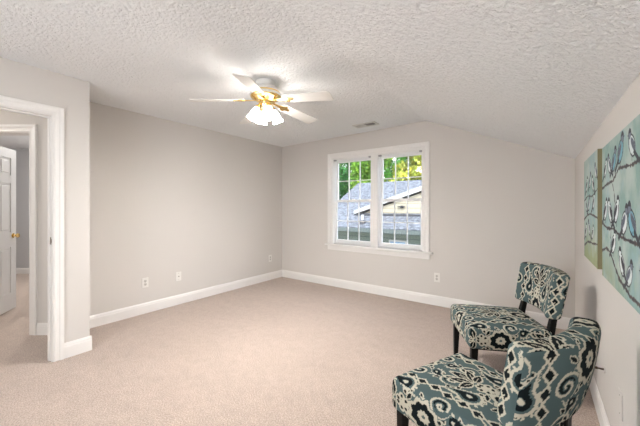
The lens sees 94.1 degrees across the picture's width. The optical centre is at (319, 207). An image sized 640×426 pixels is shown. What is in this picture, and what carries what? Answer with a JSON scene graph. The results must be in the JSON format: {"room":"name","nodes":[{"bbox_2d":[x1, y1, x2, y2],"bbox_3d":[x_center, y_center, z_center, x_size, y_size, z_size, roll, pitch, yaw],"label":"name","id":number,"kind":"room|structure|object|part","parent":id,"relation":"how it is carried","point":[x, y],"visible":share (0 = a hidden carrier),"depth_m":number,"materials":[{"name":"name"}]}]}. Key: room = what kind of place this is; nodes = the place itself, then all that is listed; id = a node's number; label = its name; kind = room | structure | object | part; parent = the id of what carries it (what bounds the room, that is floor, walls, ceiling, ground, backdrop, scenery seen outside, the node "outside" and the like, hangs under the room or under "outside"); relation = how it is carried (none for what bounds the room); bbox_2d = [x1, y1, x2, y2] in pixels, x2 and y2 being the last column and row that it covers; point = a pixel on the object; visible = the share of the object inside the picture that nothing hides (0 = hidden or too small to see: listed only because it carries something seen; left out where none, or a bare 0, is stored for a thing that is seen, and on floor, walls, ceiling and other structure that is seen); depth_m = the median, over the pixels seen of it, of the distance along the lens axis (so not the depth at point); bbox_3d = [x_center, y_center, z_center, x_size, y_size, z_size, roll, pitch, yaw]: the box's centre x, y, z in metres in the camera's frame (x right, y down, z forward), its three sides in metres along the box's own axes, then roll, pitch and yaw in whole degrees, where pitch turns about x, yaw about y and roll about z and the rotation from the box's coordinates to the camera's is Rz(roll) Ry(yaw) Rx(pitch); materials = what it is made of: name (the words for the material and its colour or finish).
{"room":"bonus room","nodes":[
{"label":"bonus room","id":0,"kind":"room"},
{"bbox_2d":[12,149,28,267],"bbox_3d":[-4.725,0.065,5.895,4.550,2.460,0.110,0,0,0],"label":"wall","id":1,"kind":"structure","parent":0,"point":[22,155],"depth_m":5.84,"materials":[{"name":"grey paint"}]},
{"bbox_2d":[16,268,28,273],"bbox_3d":[-4.800,1.238,5.833,4.400,0.115,0.014,0,0,0],"label":"baseboard","id":2,"kind":"structure","parent":1,"relation":"attached to","point":[18,270],"depth_m":5.83,"materials":[{"name":"white paint"}]},
{"bbox_2d":[0,110,46,322],"bbox_3d":[-3.945,0.065,3.095,2.510,2.460,0.110,0,0,0],"label":"wall","id":3,"kind":"structure","parent":0,"point":[6,117],"depth_m":3.04,"materials":[{"name":"grey paint"}]},
{"bbox_2d":[0,146,19,314],"bbox_3d":[-3.815,0.274,3.498,0.165,2.018,0.748,0,0,-21],"label":"door","id":4,"kind":"structure","parent":3,"relation":"in","point":[8,235],"depth_m":3.69,"materials":[{"name":"white paint"}]},
{"bbox_2d":[0,125,36,334],"bbox_3d":[-3.333,0.226,3.084,0.900,2.137,0.131,0,0,0],"label":"trim","id":5,"kind":"structure","parent":3,"relation":"attached to","point":[5,130],"depth_m":3.03,"materials":[{"name":"white paint"}]},
{"bbox_2d":[36,323,46,334],"bbox_3d":[-2.790,1.235,3.033,0.180,0.120,0.014,0,0,0],"label":"baseboard","id":6,"kind":"structure","parent":3,"relation":"attached to","point":[41,328],"depth_m":3.03,"materials":[{"name":"white paint"}]},
{"bbox_2d":[0,57,89,342],"bbox_3d":[-2.967,0.065,1.602,0.100,2.460,2.818,0,0,36],"label":"wall","id":7,"kind":"structure","parent":0,"point":[22,81],"depth_m":2.61,"materials":[{"name":"grey paint"}]},
{"bbox_2d":[0,95,63,361],"bbox_3d":[-2.515,0.212,2.219,0.142,2.166,0.964,0,0,36],"label":"door frame","id":8,"kind":"structure","parent":7,"relation":"attached to","point":[54,115],"depth_m":2.51,"materials":[{"name":"white paint"}]},
{"bbox_2d":[64,335,91,358],"bbox_3d":[-2.138,1.230,2.636,0.014,0.130,0.198,0,0,36],"label":"baseboard","id":9,"kind":"structure","parent":7,"relation":"attached to","point":[75,347],"depth_m":2.63,"materials":[{"name":"white paint"}]},
{"bbox_2d":[90,102,281,315],"bbox_3d":[-1.685,0.065,4.376,0.110,2.460,3.392,0,0,36],"label":"wall","id":10,"kind":"structure","parent":0,"point":[167,197],"depth_m":3.92,"materials":[{"name":"grey paint"}]},
{"bbox_2d":[142,277,147,287],"bbox_3d":[-2.141,0.920,3.651,0.010,0.120,0.074,0,0,36],"label":"wall outlet","id":11,"kind":"object","parent":10,"relation":"attached to","point":[144,280],"visible":1,"depth_m":3.64,"materials":[{"name":"white plastic"}]},
{"bbox_2d":[176,272,180,280],"bbox_3d":[-1.891,0.920,3.989,0.015,0.120,0.074,0,0,36],"label":"wall outlet","id":12,"kind":"object","parent":10,"relation":"attached to","point":[178,274],"visible":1,"depth_m":3.99,"materials":[{"name":"white plastic"}]},
{"bbox_2d":[90,270,281,327],"bbox_3d":[-1.641,1.230,4.331,0.014,0.130,3.152,0,0,36],"label":"baseboard","id":13,"kind":"structure","parent":10,"relation":"attached to","point":[104,318],"depth_m":3.92,"materials":[{"name":"white paint"}]},
{"bbox_2d":[0,274,599,425],"bbox_3d":[-3.980,1.420,3.071,10.950,0.250,8.250,0,0,36],"label":"floor","id":14,"kind":"structure","parent":0,"point":[281,351],"depth_m":2.49,"materials":[{"name":"carpet"}]},
{"bbox_2d":[392,317,600,425],"bbox_3d":[0.764,0.874,1.336,0.558,0.842,0.704,0,0,-30],"label":"slipper chair","id":15,"kind":"object","parent":14,"relation":"on","point":[545,381],"visible":1,"depth_m":1.07,"materials":[{"name":"fabric"}]},
{"bbox_3d":[0.415,1.140,1.487,0.048,0.310,0.048,0,0,-30],"label":"leg","id":16,"kind":"part","parent":15,"relation":"part of","materials":[{"name":"brown wood"}]},
{"bbox_3d":[0.726,0.918,1.402,0.549,0.188,0.552,0,0,-30],"label":"seat","id":17,"kind":"part","parent":15,"relation":"part of","materials":[{"name":"fabric"}]},
{"bbox_3d":[0.890,0.612,1.114,0.557,0.317,0.194,0,0,-30],"label":"backrest","id":18,"kind":"part","parent":15,"relation":"part of","materials":[{"name":"fabric"}]},
{"bbox_3d":[1.047,0.985,1.258,0.054,0.620,0.092,0,0,-30],"label":"leg","id":19,"kind":"part","parent":15,"relation":"part of","materials":[{"name":"brown wood"}]},
{"bbox_2d":[450,262,569,360],"bbox_3d":[1.453,0.874,2.324,0.704,0.842,0.558,0,0,10],"label":"slipper chair","id":20,"kind":"object","parent":14,"relation":"on","point":[544,287],"visible":0.97,"depth_m":2.17,"materials":[{"name":"fabric"}]},
{"bbox_3d":[1.194,1.140,2.602,0.048,0.310,0.048,0,0,10],"label":"leg","id":21,"kind":"part","parent":20,"relation":"part of","materials":[{"name":"brown wood"}]},
{"bbox_3d":[1.113,1.140,2.153,0.048,0.310,0.048,0,0,10],"label":"leg","id":22,"kind":"part","parent":20,"relation":"part of","materials":[{"name":"brown wood"}]},
{"bbox_3d":[1.378,0.918,2.338,0.552,0.188,0.549,0,0,10],"label":"seat","id":23,"kind":"part","parent":20,"relation":"part of","materials":[{"name":"fabric"}]},
{"bbox_3d":[1.694,0.985,2.491,0.092,0.620,0.054,0,0,10],"label":"leg","id":24,"kind":"part","parent":20,"relation":"part of","materials":[{"name":"brown wood"}]},
{"bbox_3d":[1.704,0.612,2.279,0.194,0.317,0.557,0,0,10],"label":"backrest","id":25,"kind":"part","parent":20,"relation":"part of","materials":[{"name":"fabric"}]},
{"bbox_3d":[1.621,0.985,2.084,0.092,0.620,0.054,0,0,10],"label":"leg","id":26,"kind":"part","parent":20,"relation":"part of","materials":[{"name":"brown wood"}]},
{"bbox_2d":[0,0,639,158],"bbox_3d":[-3.935,-0.853,3.038,11.060,0.893,8.250,0,0,36],"label":"ceiling","id":27,"kind":"structure","parent":0,"point":[544,75],"depth_m":1.94,"materials":[{"name":"white paint"}]},
{"bbox_2d":[189,73,332,124],"bbox_3d":[-0.464,-0.958,2.728,1.244,0.373,1.215,0,0,36],"label":"ceiling fan","id":28,"kind":"object","parent":27,"relation":"hanging from","point":[264,92],"visible":1,"depth_m":2.63,"materials":[{"name":"white"}]},
{"bbox_3d":[-0.900,-0.942,2.621,0.455,0.072,0.134,0,0,-14],"label":"blade","id":29,"kind":"part","parent":28,"relation":"part of","materials":[{"name":"white wood"}]},
{"bbox_3d":[-0.535,-0.942,2.297,0.134,0.072,0.455,0,0,4],"label":"blade","id":30,"kind":"part","parent":28,"relation":"part of","materials":[{"name":"white wood"}]},
{"bbox_3d":[-0.704,-0.942,3.068,0.135,0.072,0.455,0,0,-32],"label":"blade","id":31,"kind":"part","parent":28,"relation":"part of","materials":[{"name":"white wood"}]},
{"bbox_3d":[-0.596,-0.837,2.656,0.099,0.131,0.106,0,0,36],"label":"lamp shade","id":32,"kind":"part","parent":28,"relation":"part of","materials":[{"name":"white glass"}]},
{"bbox_3d":[-0.548,-0.837,2.812,0.106,0.131,0.099,0,0,36],"label":"lamp shade","id":33,"kind":"part","parent":28,"relation":"part of","materials":[{"name":"white glass"}]},
{"bbox_3d":[-0.440,-0.837,2.607,0.106,0.131,0.099,0,0,36],"label":"lamp shade","id":34,"kind":"part","parent":28,"relation":"part of","materials":[{"name":"white glass"}]},
{"bbox_3d":[-0.392,-0.837,2.764,0.099,0.131,0.106,0,0,36],"label":"lamp shade","id":35,"kind":"part","parent":28,"relation":"part of","materials":[{"name":"white glass"}]},
{"bbox_3d":[-0.218,-0.942,3.020,0.134,0.072,0.455,0,0,40],"label":"blade","id":36,"kind":"part","parent":28,"relation":"part of","materials":[{"name":"white wood"}]},
{"bbox_3d":[-0.114,-0.942,2.543,0.455,0.072,0.134,0,0,22],"label":"blade","id":37,"kind":"part","parent":28,"relation":"part of","materials":[{"name":"white wood"}]},
{"bbox_2d":[352,121,378,127],"bbox_3d":[0.634,-1.151,4.147,0.340,0.014,0.170,0,0,36],"label":"ceiling vent","id":38,"kind":"object","parent":27,"relation":"in","point":[373,123],"visible":1,"depth_m":4.14,"materials":[{"name":"white metal"}]},
{"bbox_2d":[282,121,574,317],"bbox_3d":[1.022,0.045,4.415,4.430,2.500,0.130,0,0,36],"label":"wall","id":39,"kind":"structure","parent":0,"point":[496,205],"depth_m":3.76,"materials":[{"name":"grey paint"}]},
{"bbox_2d":[325,141,432,258],"bbox_3d":[0.835,-0.097,4.533,1.740,1.584,0.200,0,0,36],"label":"window","id":40,"kind":"structure","parent":39,"relation":"in","point":[377,156],"depth_m":4.47,"materials":[{"name":"white paint"}]},
{"bbox_3d":[0.536,0.227,4.777,0.666,0.713,0.032,0,0,36],"label":"sash","id":41,"kind":"part","parent":40,"relation":"part of","materials":[{"name":"clear glass"}]},
{"bbox_3d":[0.558,-0.432,4.807,0.666,0.685,0.030,0,0,36],"label":"sash","id":42,"kind":"part","parent":40,"relation":"part of","materials":[{"name":"glass"}]},
{"bbox_3d":[1.171,0.227,4.312,0.636,0.713,0.032,0,0,36],"label":"sash","id":43,"kind":"part","parent":40,"relation":"part of","materials":[{"name":"clear glass"}]},
{"bbox_3d":[1.192,-0.432,4.342,0.636,0.685,0.030,0,0,36],"label":"sash","id":44,"kind":"part","parent":40,"relation":"part of","materials":[{"name":"glass"}]},
{"bbox_2d":[282,270,570,329],"bbox_3d":[0.975,1.230,4.360,4.172,0.130,0.014,0,0,36],"label":"baseboard","id":45,"kind":"structure","parent":39,"relation":"attached to","point":[562,323],"depth_m":4.24,"materials":[{"name":"white paint"}]},
{"bbox_2d":[434,273,439,281],"bbox_3d":[1.547,0.925,3.944,0.074,0.120,0.010,0,0,36],"label":"wall outlet","id":46,"kind":"object","parent":39,"relation":"attached to","point":[436,275],"visible":1,"depth_m":3.94,"materials":[{"name":"white plastic"}]},
{"bbox_2d":[575,73,639,425],"bbox_3d":[0.996,0.383,0.733,0.120,1.825,6.100,0,0,36],"label":"wall","id":47,"kind":"structure","parent":0,"point":[596,299],"depth_m":1.56,"materials":[{"name":"grey paint"}]},
{"bbox_2d":[584,149,601,268],"bbox_3d":[1.777,0.007,1.934,0.037,0.685,0.610,0,0,36],"label":"painting","id":48,"kind":"object","parent":47,"relation":"attached to","point":[593,164],"visible":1,"depth_m":1.82,"materials":[{"name":"paint"}]},
{"bbox_2d":[589,375,609,425],"bbox_3d":[0.939,1.230,0.769,0.014,0.130,5.850,0,0,36],"label":"baseboard","id":49,"kind":"structure","parent":47,"relation":"attached to","point":[600,410],"depth_m":1.83,"materials":[{"name":"white paint"}]},
{"bbox_2d":[595,365,605,372],"bbox_3d":[1.626,0.935,1.734,0.046,0.044,0.043,0,0,36],"label":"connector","id":50,"kind":"object","parent":47,"relation":"attached to","point":[596,367],"visible":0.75,"depth_m":1.73,"materials":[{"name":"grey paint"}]},
{"bbox_2d":[618,388,622,421],"bbox_3d":[1.391,0.910,1.380,0.007,0.120,0.074,0,0,36],"label":"wall outlet","id":51,"kind":"object","parent":47,"relation":"attached to","point":[620,395],"visible":1,"depth_m":1.37,"materials":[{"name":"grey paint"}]},
{"bbox_2d":[602,114,639,313],"bbox_3d":[1.218,0.021,1.171,0.037,0.667,0.970,0,0,36],"label":"painting","id":52,"kind":"object","parent":47,"relation":"attached to","point":[621,155],"visible":1,"depth_m":1.19,"materials":[{"name":"paint"}]},
{"label":"outside","id":53,"kind":"structure","parent":0,"visible":0},
{"bbox_3d":[15.056,4.445,29.010,70.000,0.300,55.400,0,0,36],"label":"lawn","id":54,"kind":"structure","parent":53,"visible":0},
{"bbox_2d":[339,163,347,192],"bbox_3d":[2.429,-1.039,36.420,4.788,10.677,4.809,0,0,-8],"label":"tree","id":55,"kind":"object","parent":54,"relation":"on","point":[340,164],"visible":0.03,"depth_m":36.53,"materials":[{"name":"green plant"}]},
{"bbox_2d":[339,162,354,199],"bbox_3d":[2.900,-0.700,28.843,4.014,9.998,3.678,0,0,36],"label":"tree","id":56,"kind":"object","parent":54,"relation":"on","point":[343,175],"visible":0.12,"depth_m":27.85,"materials":[{"name":"green plant"}]},
{"bbox_2d":[348,158,393,187],"bbox_3d":[3.799,-0.223,22.355,3.525,9.046,3.760,0,0,36],"label":"tree","id":57,"kind":"object","parent":54,"relation":"on","point":[365,165],"visible":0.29,"depth_m":21.71,"materials":[{"name":"green plant"}]},
{"bbox_2d":[338,180,421,244],"bbox_3d":[7.542,1.500,11.774,13.750,5.590,8.190,0,0,36],"label":"house","id":58,"kind":"structure","parent":54,"relation":"on","point":[415,186],"depth_m":11.51,"materials":[{"name":"grey"}]},
{"bbox_2d":[384,157,413,181],"bbox_3d":[6.903,-0.782,26.944,3.727,10.162,3.381,0,0,13],"label":"tree","id":59,"kind":"object","parent":54,"relation":"on","point":[389,175],"visible":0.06,"depth_m":26.13,"materials":[{"name":"green plant"}]},
{"bbox_2d":[389,155,421,181],"bbox_3d":[6.696,-0.317,20.402,3.840,9.232,4.149,0,0,36],"label":"tree","id":60,"kind":"object","parent":54,"relation":"on","point":[416,165],"visible":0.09,"depth_m":19.98,"materials":[{"name":"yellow plant"}]}
]}

